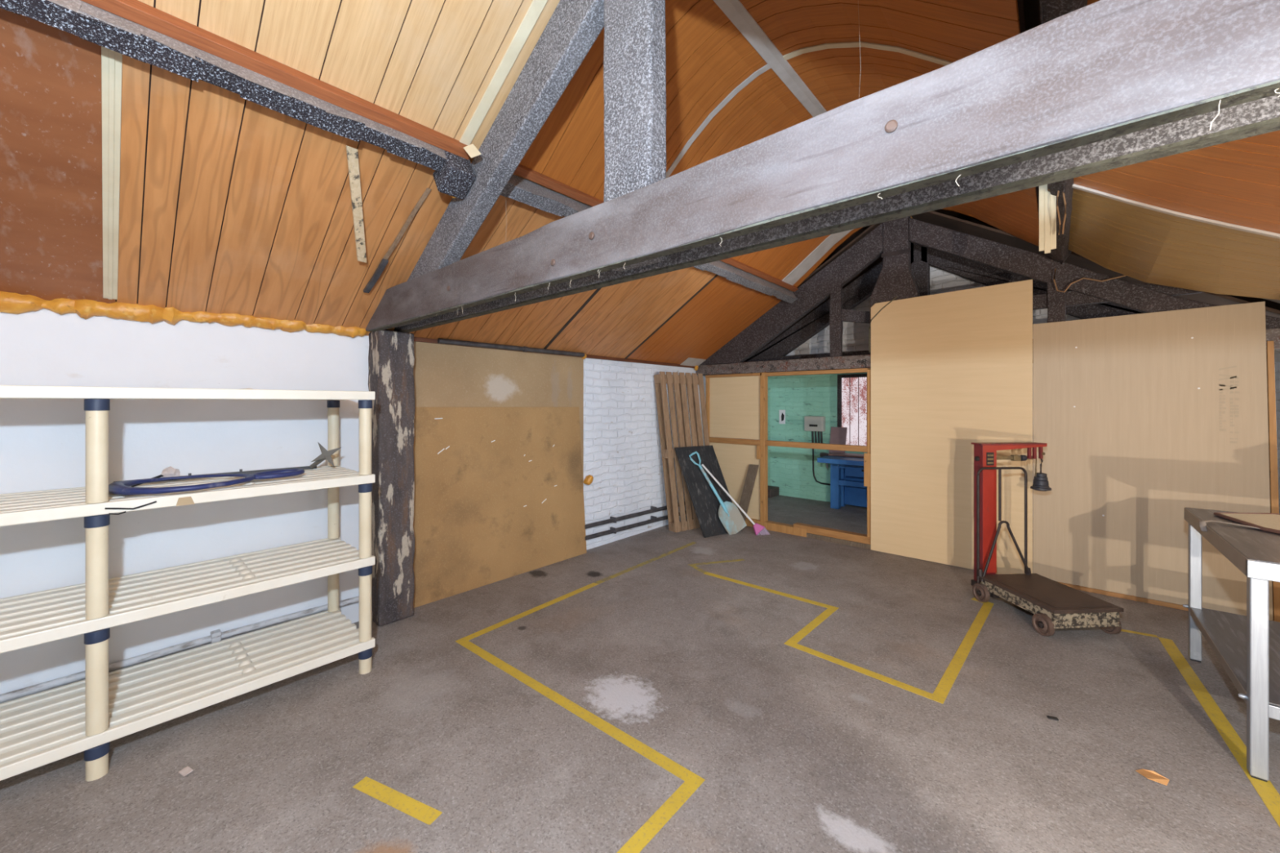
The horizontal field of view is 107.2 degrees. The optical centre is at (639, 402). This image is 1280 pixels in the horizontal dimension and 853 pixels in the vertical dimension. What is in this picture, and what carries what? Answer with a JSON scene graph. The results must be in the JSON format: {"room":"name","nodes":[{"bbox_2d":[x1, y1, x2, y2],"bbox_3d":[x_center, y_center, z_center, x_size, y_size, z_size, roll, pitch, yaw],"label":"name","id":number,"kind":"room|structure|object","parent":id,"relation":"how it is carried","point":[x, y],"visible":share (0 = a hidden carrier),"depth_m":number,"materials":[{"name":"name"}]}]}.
{"room":"warehouse","nodes":[
{"label":"warehouse","id":0,"kind":"room"},
{"bbox_2d":[0,307,757,694],"bbox_3d":[-1.367,0.470,3.880,0.250,1.960,10.000,0,0,41],"label":"wall","id":1,"kind":"structure","parent":0,"point":[42,442],"depth_m":2.55,"materials":[{"name":"white paint"}]},
{"bbox_2d":[0,595,359,703],"bbox_3d":[-3.024,1.285,1.781,0.050,0.070,3.660,0,0,41],"label":"pipe","id":2,"kind":"object","parent":1,"relation":"attached to","point":[215,636],"visible":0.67,"depth_m":2.44,"materials":[{"name":"white metal"}]},
{"bbox_2d":[0,291,368,337],"bbox_3d":[-3.127,-0.458,1.668,0.138,0.167,3.968,0,0,41],"label":"foam","id":3,"kind":"object","parent":1,"relation":"attached to","point":[10,302],"visible":0.73,"depth_m":2.36,"materials":[{"name":"orange plastic"}]},
{"bbox_2d":[413,341,583,488],"bbox_3d":[-1.108,0.495,3.966,0.012,1.870,1.672,0,0,41],"label":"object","id":4,"kind":"object","parent":1,"relation":"attached to","point":[446,375],"visible":0.3,"depth_m":3.87,"materials":[{"name":"beige wood"}]},
{"bbox_2d":[413,337,694,368],"bbox_3d":[-0.479,-0.468,4.669,0.035,0.055,3.640,0,0,41],"label":"strip","id":5,"kind":"object","parent":1,"relation":"attached to","point":[426,340],"visible":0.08,"depth_m":4.78,"materials":[{"name":"brown wood"}]},
{"bbox_2d":[583,475,593,484],"bbox_3d":[-0.505,0.755,4.625,0.079,0.099,0.099,0,0,41],"label":"foam","id":6,"kind":"object","parent":1,"relation":"attached to","point":[588,479],"visible":1,"depth_m":4.60,"materials":[{"name":"orange plastic"}]},
{"bbox_2d":[584,501,685,528],"bbox_3d":[0.098,1.217,5.287,0.080,0.080,1.951,0,0,41],"label":"pipe","id":7,"kind":"object","parent":1,"relation":"attached to","point":[653,509],"visible":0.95,"depth_m":4.96,"materials":[{"name":"black metal"}]},
{"bbox_2d":[585,511,686,540],"bbox_3d":[0.098,1.330,5.287,0.080,0.086,1.951,0,0,41],"label":"pipe","id":8,"kind":"object","parent":1,"relation":"attached to","point":[653,519],"visible":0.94,"depth_m":4.96,"materials":[{"name":"black metal"}]},
{"bbox_2d":[365,0,1279,332],"bbox_3d":[-0.025,-1.159,1.624,4.750,1.382,0.310,0,0,41],"label":"roof truss","id":9,"kind":"object","parent":1,"relation":"on","point":[1100,86],"visible":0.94,"depth_m":1.13,"materials":[{"name":"grey wood"}]},
{"bbox_2d":[0,0,473,172],"bbox_3d":[-2.236,-1.159,0.766,0.138,0.158,4.200,0,0,41],"label":"ceiling beam","id":10,"kind":"structure","parent":9,"relation":"attached to","point":[83,20],"depth_m":1.60,"materials":[{"name":"grey wood"}]},
{"bbox_2d":[81,0,470,159],"bbox_3d":[-2.214,-1.218,0.737,0.064,0.065,4.170,0,0,41],"label":"strip","id":11,"kind":"object","parent":10,"relation":"attached to","point":[137,11],"visible":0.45,"depth_m":1.70,"materials":[{"name":"brown wood"}]},
{"bbox_2d":[463,143,481,158],"bbox_3d":[-0.772,-1.159,2.169,0.119,0.087,0.025,0,0,41],"label":"tape","id":12,"kind":"object","parent":11,"relation":"attached to","point":[471,149],"visible":1,"depth_m":2.17,"materials":[{"name":"beige paper"}]},
{"bbox_2d":[500,174,798,303],"bbox_3d":[0.441,-1.163,3.792,0.137,0.151,3.732,0,0,41],"label":"beam","id":13,"kind":"structure","parent":9,"relation":"attached to","point":[526,191],"depth_m":2.77,"materials":[{"name":"grey wood"}]},
{"bbox_2d":[513,164,797,292],"bbox_3d":[0.480,-1.236,3.768,0.054,0.048,3.680,0,0,41],"label":"strip","id":14,"kind":"object","parent":13,"relation":"attached to","point":[522,171],"visible":0.45,"depth_m":2.79,"materials":[{"name":"wood"}]},
{"bbox_2d":[435,2,1279,315],"bbox_3d":[0.285,-1.037,1.777,2.992,1.225,0.762,0,0,41],"label":"strands","id":15,"kind":"object","parent":9,"relation":"hanging from","point":[858,2],"visible":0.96,"depth_m":1.33,"materials":[{"name":"beige"}]},
{"bbox_2d":[0,8,792,364],"bbox_3d":[-1.442,-0.847,2.651,1.333,0.817,8.060,0,0,41],"label":"ceiling","id":16,"kind":"structure","parent":0,"point":[229,203],"depth_m":2.14,"materials":[{"name":"orange wood"}]},
{"bbox_2d":[101,45,122,299],"bbox_3d":[-2.101,-0.839,1.873,1.139,0.692,0.046,0,0,41],"label":"strip","id":17,"kind":"object","parent":16,"relation":"attached to","point":[111,60],"visible":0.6,"depth_m":1.79,"materials":[{"name":"beige wood"}]},
{"bbox_2d":[346,145,366,262],"bbox_3d":[-1.382,-0.942,2.308,0.044,0.365,0.552,0,0,-26],"label":"batten","id":18,"kind":"object","parent":16,"relation":"hanging from","point":[352,153],"visible":1,"depth_m":2.27,"materials":[{"name":"beige wood"}]},
{"bbox_2d":[382,187,431,259],"bbox_3d":[-1.259,-0.942,2.529,0.462,0.298,0.028,0,0,35],"label":"trim","id":19,"kind":"structure","parent":16,"relation":"attached to","point":[428,190],"depth_m":2.51,"materials":[{"name":"brown wood"}]},
{"bbox_2d":[363,258,388,293],"bbox_3d":[-1.522,-0.728,2.715,0.252,0.158,0.030,0,0,37],"label":"seal","id":20,"kind":"object","parent":19,"relation":"attached to","point":[384,262],"visible":1,"depth_m":2.70,"materials":[{"name":"grey metal"}]},
{"bbox_2d":[437,337,584,356],"bbox_3d":[-1.014,-0.460,4.008,0.048,0.048,1.420,0,0,41],"label":"pipe","id":21,"kind":"object","parent":16,"relation":"attached to","point":[524,348],"visible":1,"depth_m":3.89,"materials":[{"name":"black metal"}]},
{"bbox_2d":[543,288,600,349],"bbox_3d":[-0.423,-0.822,3.821,1.200,0.725,0.032,0,0,41],"label":"strip","id":22,"kind":"object","parent":16,"relation":"attached to","point":[597,291],"visible":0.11,"depth_m":3.94,"materials":[{"name":"brown wood"}]},
{"bbox_2d":[624,274,718,359],"bbox_3d":[0.285,-0.822,4.622,1.200,0.725,0.030,0,0,41],"label":"strip","id":23,"kind":"object","parent":16,"relation":"attached to","point":[716,275],"visible":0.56,"depth_m":4.59,"materials":[{"name":"brown wood"}]},
{"bbox_2d":[679,357,705,368],"bbox_3d":[0.640,-0.487,5.850,0.182,0.112,0.370,0,0,41],"label":"strip","id":24,"kind":"object","parent":16,"relation":"attached to","point":[690,361],"visible":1,"depth_m":5.82,"materials":[{"name":"beige wood"}]},
{"bbox_2d":[137,0,1039,287],"bbox_3d":[-0.176,-1.569,1.491,2.077,0.638,8.000,0,0,41],"label":"ceiling","id":25,"kind":"structure","parent":0,"point":[431,64],"depth_m":2.14,"materials":[{"name":"brown wood"}]},
{"bbox_2d":[459,0,547,145],"bbox_3d":[-0.475,-1.544,1.950,1.043,0.632,0.050,0,0,41],"label":"strip","id":26,"kind":"object","parent":25,"relation":"attached to","point":[535,8],"visible":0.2,"depth_m":2.05,"materials":[{"name":"beige wood"}]},
{"bbox_2d":[666,63,770,177],"bbox_3d":[0.358,-1.543,2.866,1.023,0.590,0.037,0,0,41],"label":"strip","id":27,"kind":"object","parent":25,"relation":"attached to","point":[766,67],"visible":0.63,"depth_m":2.79,"materials":[{"name":"beige wood"}]},
{"bbox_2d":[713,0,826,117],"bbox_3d":[1.223,-1.832,3.084,0.085,0.013,3.760,0,0,41],"label":"strip","id":28,"kind":"object","parent":25,"relation":"attached to","point":[734,10],"depth_m":2.46,"materials":[{"name":"grey wood"}]},
{"bbox_2d":[782,229,853,285],"bbox_3d":[1.832,-1.512,4.723,0.779,0.538,0.260,0,0,38],"label":"strip","id":29,"kind":"object","parent":25,"relation":"attached to","point":[811,260],"visible":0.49,"depth_m":4.78,"materials":[{"name":"grey wood"}]},
{"bbox_2d":[782,41,952,65],"bbox_3d":[1.123,-1.543,2.189,1.023,0.590,0.037,0,0,41],"label":"strip","id":30,"kind":"object","parent":25,"relation":"attached to","point":[849,44],"visible":0.63,"depth_m":2.23,"materials":[{"name":"beige plastic"}]},
{"bbox_2d":[0,495,1279,852],"bbox_3d":[0.567,1.525,2.369,5.250,0.150,10.300,0,0,41],"label":"floor","id":31,"kind":"structure","parent":0,"point":[794,750],"depth_m":2.09,"materials":[{"name":"concrete"}]},
{"bbox_2d":[177,766,193,777],"bbox_3d":[-1.778,1.444,1.847,0.056,0.010,0.030,0,0,28],"label":"paper scrap","id":32,"kind":"object","parent":31,"relation":"on","point":[186,771],"visible":1,"depth_m":1.84,"materials":[{"name":"white paper"}]},
{"bbox_2d":[0,385,374,782],"bbox_3d":[-2.316,0.690,2.012,0.606,1.521,1.985,0,0,41],"label":"shelving unit","id":33,"kind":"object","parent":31,"relation":"on","point":[37,730],"depth_m":2.08,"materials":[{"name":"beige plastic"}]},
{"bbox_2d":[104,501,156,515],"bbox_3d":[-2.029,0.421,1.882,0.007,0.038,0.141,0,0,41],"label":"wire offcut","id":34,"kind":"object","parent":33,"relation":"attached to","point":[153,502],"visible":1,"depth_m":1.87,"materials":[{"name":"black plastic"}]},
{"bbox_2d":[176,496,195,506],"bbox_3d":[-1.927,0.417,2.000,0.002,0.034,0.058,0,0,41],"label":"tape patch","id":35,"kind":"object","parent":33,"relation":"attached to","point":[184,500],"visible":1,"depth_m":2.00,"materials":[{"name":"beige paper"}]},
{"bbox_2d":[108,468,304,495],"bbox_3d":[-2.016,0.365,2.240,0.452,0.042,0.704,0,0,41],"label":"net","id":36,"kind":"object","parent":33,"relation":"on","point":[122,487],"visible":0.99,"depth_m":2.12,"materials":[{"name":"blue plastic"}]},
{"bbox_2d":[131,466,180,487],"bbox_3d":[-2.296,0.348,2.239,0.054,0.080,0.174,0,0,7],"label":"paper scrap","id":37,"kind":"object","parent":36,"relation":"on","point":[170,471],"visible":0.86,"depth_m":2.28,"materials":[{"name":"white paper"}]},
{"bbox_2d":[113,466,316,482],"bbox_3d":[-2.195,0.373,2.502,0.803,0.028,0.026,0,0,-45],"label":"metal arm","id":38,"kind":"object","parent":33,"relation":"on","point":[241,472],"visible":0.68,"depth_m":2.56},
{"bbox_2d":[368,329,414,626],"bbox_3d":[-1.677,0.487,3.186,0.206,1.925,0.237,0,0,41],"label":"timber post","id":39,"kind":"object","parent":31,"relation":"on","point":[391,355],"visible":0.87,"depth_m":3.10,"materials":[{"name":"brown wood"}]},
{"bbox_2d":[352,776,442,825],"bbox_3d":[-0.891,1.449,1.723,0.397,0.001,0.055,0,0,24],"label":"floor marking","id":40,"kind":"object","parent":31,"relation":"on","point":[414,808],"depth_m":1.72,"materials":[{"name":"yellow paint"}]},
{"bbox_2d":[413,407,586,608],"bbox_3d":[-1.078,0.740,3.951,0.047,1.420,1.650,0,0,41],"label":"sheet","id":41,"kind":"object","parent":31,"relation":"on","point":[499,493],"visible":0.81,"depth_m":3.81,"materials":[{"name":"brown wood"}]},
{"bbox_2d":[454,582,705,852],"bbox_3d":[-0.470,1.449,2.453,1.018,0.001,2.527,0,0,-17],"label":"floor marking","id":42,"kind":"object","parent":31,"relation":"on","point":[665,812],"depth_m":2.02,"materials":[{"name":"yellow paint"}]},
{"bbox_2d":[594,542,696,584],"bbox_3d":[0.111,1.449,4.342,0.050,0.001,1.451,0,0,40],"label":"floor marking","id":43,"kind":"object","parent":31,"relation":"on","point":[618,574],"depth_m":4.23,"materials":[{"name":"yellow paint"}]},
{"bbox_2d":[653,371,709,532],"bbox_3d":[0.540,0.553,5.496,0.784,1.807,0.224,0,0,-35],"label":"wooden planks","id":44,"kind":"object","parent":31,"relation":"on","point":[679,381],"visible":0.72,"depth_m":5.38,"materials":[{"name":"brown wood"}]},
{"bbox_2d":[674,444,742,537],"bbox_3d":[0.771,0.977,5.317,0.681,0.954,0.372,0,0,-32],"label":"board","id":45,"kind":"object","parent":31,"relation":"on","point":[706,505],"visible":0.88,"depth_m":5.28,"materials":[{"name":"black wood"}]},
{"bbox_2d":[687,559,745,573],"bbox_3d":[0.721,1.449,4.242,0.539,0.001,0.242,0,0,-27],"label":"floor marking","id":46,"kind":"object","parent":31,"relation":"on","point":[694,566],"depth_m":4.25,"materials":[{"name":"yellow paint"}]},
{"bbox_2d":[688,451,746,534],"bbox_3d":[0.863,1.009,5.250,0.639,0.920,0.130,0,0,11],"label":"shovel","id":47,"kind":"object","parent":31,"relation":"on","point":[729,514],"visible":1,"depth_m":5.25,"materials":[{"name":"blue plastic"}]},
{"bbox_2d":[701,464,769,535],"bbox_3d":[1.056,1.072,5.235,0.752,0.759,0.098,0,0,12],"label":"broom","id":48,"kind":"object","parent":31,"relation":"on","point":[757,528],"visible":1,"depth_m":5.20,"materials":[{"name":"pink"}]},
{"bbox_2d":[737,464,759,521],"bbox_3d":[1.236,1.085,5.487,0.279,0.725,0.100,0,0,-7],"label":"timber offcut","id":49,"kind":"object","parent":31,"relation":"on","point":[752,472],"visible":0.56,"depth_m":5.47,"materials":[{"name":"brown wood"}]},
{"bbox_2d":[767,485,778,497],"bbox_3d":[2.015,1.385,7.363,0.200,0.130,0.300,0,0,41],"label":"brick step","id":50,"kind":"structure","parent":31,"relation":"on","point":[772,491],"depth_m":7.27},
{"bbox_2d":[705,368,871,550],"bbox_3d":[1.580,0.550,5.325,1.960,1.800,0.100,0,0,41],"label":"frame","id":51,"kind":"object","parent":31,"relation":"on","point":[736,404],"visible":0.81,"depth_m":5.54,"materials":[{"name":"brown wood"}]},
{"bbox_2d":[817,455,866,509],"bbox_3d":[3.062,1.087,6.057,1.300,0.725,0.730,0,0,41],"label":"workbench","id":52,"kind":"object","parent":31,"relation":"on","point":[846,473],"visible":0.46,"depth_m":6.44,"materials":[{"name":"blue paint"}]},
{"bbox_2d":[819,452,828,467],"bbox_3d":[2.556,0.798,6.537,0.106,0.206,0.060,0,0,41],"label":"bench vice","id":53,"kind":"object","parent":52,"relation":"attached to","point":[821,454],"visible":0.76,"depth_m":6.51,"materials":[{"name":"grey metal"}]},
{"bbox_2d":[828,426,847,453],"bbox_3d":[2.820,0.535,6.718,0.220,0.374,0.118,0,0,41],"label":"board","id":54,"kind":"object","parent":52,"relation":"on","point":[837,434],"visible":0.75,"depth_m":6.72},
{"bbox_2d":[828,452,863,457],"bbox_3d":[3.074,0.711,6.206,1.080,0.025,0.270,0,0,41],"label":"board","id":55,"kind":"object","parent":52,"relation":"on","point":[834,454],"visible":0.44,"depth_m":6.38,"materials":[{"name":"brown wood"}]},
{"bbox_2d":[703,572,994,703],"bbox_3d":[1.329,1.449,3.459,1.909,0.001,1.610,0,0,41],"label":"floor marking","id":56,"kind":"object","parent":31,"relation":"on","point":[942,690],"depth_m":2.77,"materials":[{"name":"yellow paint"}]},
{"bbox_2d":[871,279,1032,574],"bbox_3d":[2.728,0.222,4.233,1.223,2.447,0.012,0,0,41],"label":"board","id":57,"kind":"object","parent":31,"relation":"on","point":[952,371],"visible":0.82,"depth_m":4.21,"materials":[{"name":"beige wood"}]},
{"bbox_2d":[868,296,897,351],"bbox_3d":[2.349,-0.757,4.562,0.253,0.514,0.015,0,0,41],"label":"cable","id":58,"kind":"object","parent":57,"relation":"attached to","point":[895,296],"visible":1,"depth_m":4.63,"materials":[{"name":"yellow plastic"}]},
{"bbox_2d":[971,442,1124,635],"bbox_3d":[2.767,0.876,3.247,0.594,1.146,0.727,0,0,-4],"label":"scale","id":59,"kind":"object","parent":31,"relation":"on","point":[1054,605],"visible":1,"depth_m":3.42,"materials":[{"name":"red metal"}]},
{"bbox_2d":[977,568,982,577],"bbox_3d":[2.486,1.240,3.447,0.035,0.050,0.035,0,0,41],"label":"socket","id":60,"kind":"object","parent":59,"relation":"attached to","point":[980,572],"depth_m":3.44,"materials":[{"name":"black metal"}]},
{"bbox_2d":[1030,458,1051,491],"bbox_3d":[3.016,0.530,3.549,0.122,0.260,0.122,0,0,41],"label":"counterweight","id":61,"kind":"object","parent":59,"relation":"hanging from","point":[1040,482],"visible":1,"depth_m":3.52,"materials":[{"name":"black metal"}]},
{"bbox_2d":[1047,715,1058,720],"bbox_3d":[1.893,1.446,2.163,0.037,0.006,0.017,0,0,23],"label":"chip","id":62,"kind":"object","parent":31,"relation":"on","point":[1048,717],"visible":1,"depth_m":2.16,"materials":[{"name":"black plastic"}]},
{"bbox_2d":[1056,581,1187,610],"bbox_3d":[3.661,1.433,3.447,1.176,0.033,0.045,0,0,41],"label":"batten","id":63,"kind":"object","parent":31,"relation":"on","point":[1076,587],"visible":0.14,"depth_m":3.48,"materials":[{"name":"brown wood"}]},
{"bbox_2d":[1032,301,1272,621],"bbox_3d":[3.639,0.378,3.439,1.190,2.074,0.014,0,0,41],"label":"board","id":64,"kind":"object","parent":63,"relation":"on","point":[1142,419],"visible":0.95,"depth_m":3.41,"materials":[{"name":"beige wood"}]},
{"bbox_2d":[1120,629,1157,637],"bbox_3d":[3.061,1.449,3.011,0.341,0.001,0.035,0,0,30],"label":"floor marking","id":65,"kind":"object","parent":31,"relation":"on","point":[1122,630],"depth_m":2.97,"materials":[{"name":"yellow paint"}]},
{"bbox_2d":[1135,768,1168,785],"bbox_3d":[1.974,1.441,1.821,0.059,0.014,0.084,0,0,-28],"label":"wood","id":66,"kind":"object","parent":31,"relation":"on","point":[1150,775],"visible":1,"depth_m":1.82,"materials":[{"name":"orange wood"}]},
{"bbox_2d":[1157,636,1279,827],"bbox_3d":[2.685,1.449,2.204,0.060,0.001,1.763,0,0,38],"label":"floor marking","id":67,"kind":"object","parent":31,"relation":"on","point":[1270,797],"depth_m":2.11,"materials":[{"name":"yellow paint"}]},
{"bbox_2d":[1182,506,1279,782],"bbox_3d":[3.000,1.027,2.057,0.692,0.846,1.214,0,0,41],"label":"steel table","id":68,"kind":"object","parent":31,"relation":"on","point":[1247,647],"visible":0.96,"depth_m":1.98,"materials":[{"name":"grey metal"}]},
{"bbox_2d":[1199,520,1260,531],"bbox_3d":[2.879,0.612,2.299,0.205,0.046,0.104,0,0,41],"label":"strap","id":69,"kind":"object","parent":68,"relation":"on","point":[1202,524],"visible":0.97,"depth_m":2.33,"materials":[{"name":"beige"}]},
{"bbox_2d":[1191,607,1279,706],"bbox_3d":[2.996,1.157,2.042,0.658,0.015,1.120,0,0,41],"label":"shelf","id":70,"kind":"object","parent":68,"relation":"attached to","point":[1225,632],"depth_m":2.26,"materials":[{"name":"grey metal"}]},
{"bbox_2d":[1213,511,1279,533],"bbox_3d":[3.182,0.594,2.205,0.592,0.018,0.697,0,0,41],"label":"board","id":71,"kind":"object","parent":68,"relation":"on","point":[1265,522],"visible":1,"depth_m":2.38,"materials":[{"name":"brown wood"}]},
{"bbox_2d":[1266,341,1279,622],"bbox_3d":[4.114,0.525,3.066,0.061,1.850,0.075,0,0,41],"label":"stud","id":72,"kind":"object","parent":31,"relation":"on","point":[1272,423],"visible":0.48,"depth_m":3.04,"materials":[{"name":"brown wood"}]},
{"bbox_2d":[197,0,1279,357],"bbox_3d":[0.586,-1.169,2.352,5.907,1.750,10.300,0,0,41],"label":"roof beam","id":73,"kind":"structure","parent":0,"point":[935,218],"depth_m":4.10,"materials":[{"name":"wood"}]},
{"bbox_2d":[743,242,1143,362],"bbox_3d":[2.998,-1.129,5.079,4.410,1.316,0.100,0,0,41],"label":"wall","id":74,"kind":"structure","parent":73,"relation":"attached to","point":[860,289],"depth_m":5.04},
{"bbox_2d":[767,372,866,502],"bbox_3d":[3.002,0.500,6.857,2.850,1.900,0.250,0,0,41],"label":"wall","id":75,"kind":"structure","parent":0,"point":[789,469],"depth_m":7.20,"materials":[{"name":"green paint"}]},
{"bbox_2d":[778,409,785,423],"bbox_3d":[2.224,0.220,7.373,0.100,0.220,0.006,0,0,41],"label":"paper notice","id":76,"kind":"object","parent":75,"relation":"attached to","point":[781,412],"visible":1,"depth_m":7.37,"materials":[{"name":"white paper"}]},
{"bbox_2d":[804,416,825,443],"bbox_3d":[2.586,0.426,6.985,0.283,0.451,0.111,0,0,41],"label":"box","id":77,"kind":"object","parent":75,"relation":"attached to","point":[812,424],"visible":0.82,"depth_m":6.94,"materials":[{"name":"grey plastic"}]},
{"bbox_2d":[812,448,830,485],"bbox_3d":[2.722,0.927,6.908,0.397,0.554,0.029,0,0,41],"label":"cable","id":78,"kind":"object","parent":77,"relation":"attached to","point":[820,482],"visible":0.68,"depth_m":7.02,"materials":[{"name":"black plastic"}]},
{"bbox_2d":[837,373,866,452],"bbox_3d":[3.057,0.140,6.722,0.450,1.100,0.080,0,0,41],"label":"window","id":79,"kind":"structure","parent":75,"relation":"in","point":[851,388],"depth_m":6.72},
{"bbox_2d":[748,266,1079,358],"bbox_3d":[3.154,-1.180,5.255,4.500,1.340,0.150,0,0,41],"label":"wall","id":80,"kind":"structure","parent":0,"point":[855,335],"depth_m":5.59,"materials":[{"name":"white paint"}]},
{"bbox_2d":[1067,0,1279,299],"bbox_3d":[2.493,-0.825,1.834,1.219,0.740,3.450,0,0,41],"label":"ceiling","id":81,"kind":"structure","parent":0,"point":[1145,245],"depth_m":2.34,"materials":[{"name":"brown wood"}]},
{"bbox_2d":[1071,183,1279,239],"bbox_3d":[2.726,-0.801,2.101,1.200,0.712,0.030,0,0,41],"label":"strip","id":82,"kind":"object","parent":81,"relation":"attached to","point":[1203,220],"visible":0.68,"depth_m":2.24,"materials":[{"name":"white plastic"}]},
{"bbox_2d":[1262,297,1279,302],"bbox_3d":[3.347,-0.833,2.607,1.605,0.973,1.740,0,0,41],"label":"ceiling","id":83,"kind":"structure","parent":0,"point":[1271,300],"depth_m":3.06,"materials":[{"name":"brown wood"}]},
{"bbox_2d":[1274,349,1279,513],"bbox_3d":[2.359,0.470,0.584,0.200,1.960,10.000,0,0,41],"label":"wall","id":84,"kind":"structure","parent":0,"point":[1277,352],"depth_m":3.65,"materials":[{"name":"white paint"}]},
{"bbox_2d":[695,215,1279,375],"bbox_3d":[2.610,-1.073,4.617,4.770,1.454,0.405,0,0,41],"label":"roof truss","id":85,"kind":"object","parent":84,"relation":"on","point":[891,240],"visible":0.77,"depth_m":4.48,"materials":[{"name":"black wood"}]},
{"bbox_2d":[1039,0,1087,264],"bbox_3d":[2.125,-1.163,2.360,0.138,0.152,3.646,0,0,41],"label":"post","id":86,"kind":"structure","parent":85,"relation":"attached to","point":[1050,10],"depth_m":2.48,"materials":[{"name":"black wood"}]},
{"bbox_2d":[1039,184,1056,253],"bbox_3d":[2.226,-1.034,2.576,0.072,0.432,0.016,0,0,41],"label":"strip","id":87,"kind":"object","parent":86,"relation":"hanging from","point":[1047,202],"visible":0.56,"depth_m":2.57,"materials":[{"name":"beige wood"}]},
{"bbox_2d":[1056,190,1066,235],"bbox_3d":[2.199,-1.055,2.461,0.040,0.351,0.008,0,0,41],"label":"cable","id":88,"kind":"object","parent":86,"relation":"hanging from","point":[1058,192],"visible":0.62,"depth_m":2.46,"materials":[{"name":"orange metal"}]},
{"bbox_2d":[1053,268,1125,292],"bbox_3d":[3.427,-0.953,3.551,0.477,0.194,0.010,0,0,41],"label":"cable","id":89,"kind":"object","parent":85,"relation":"hanging from","point":[1055,268],"visible":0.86,"depth_m":3.61,"materials":[{"name":"orange metal"}]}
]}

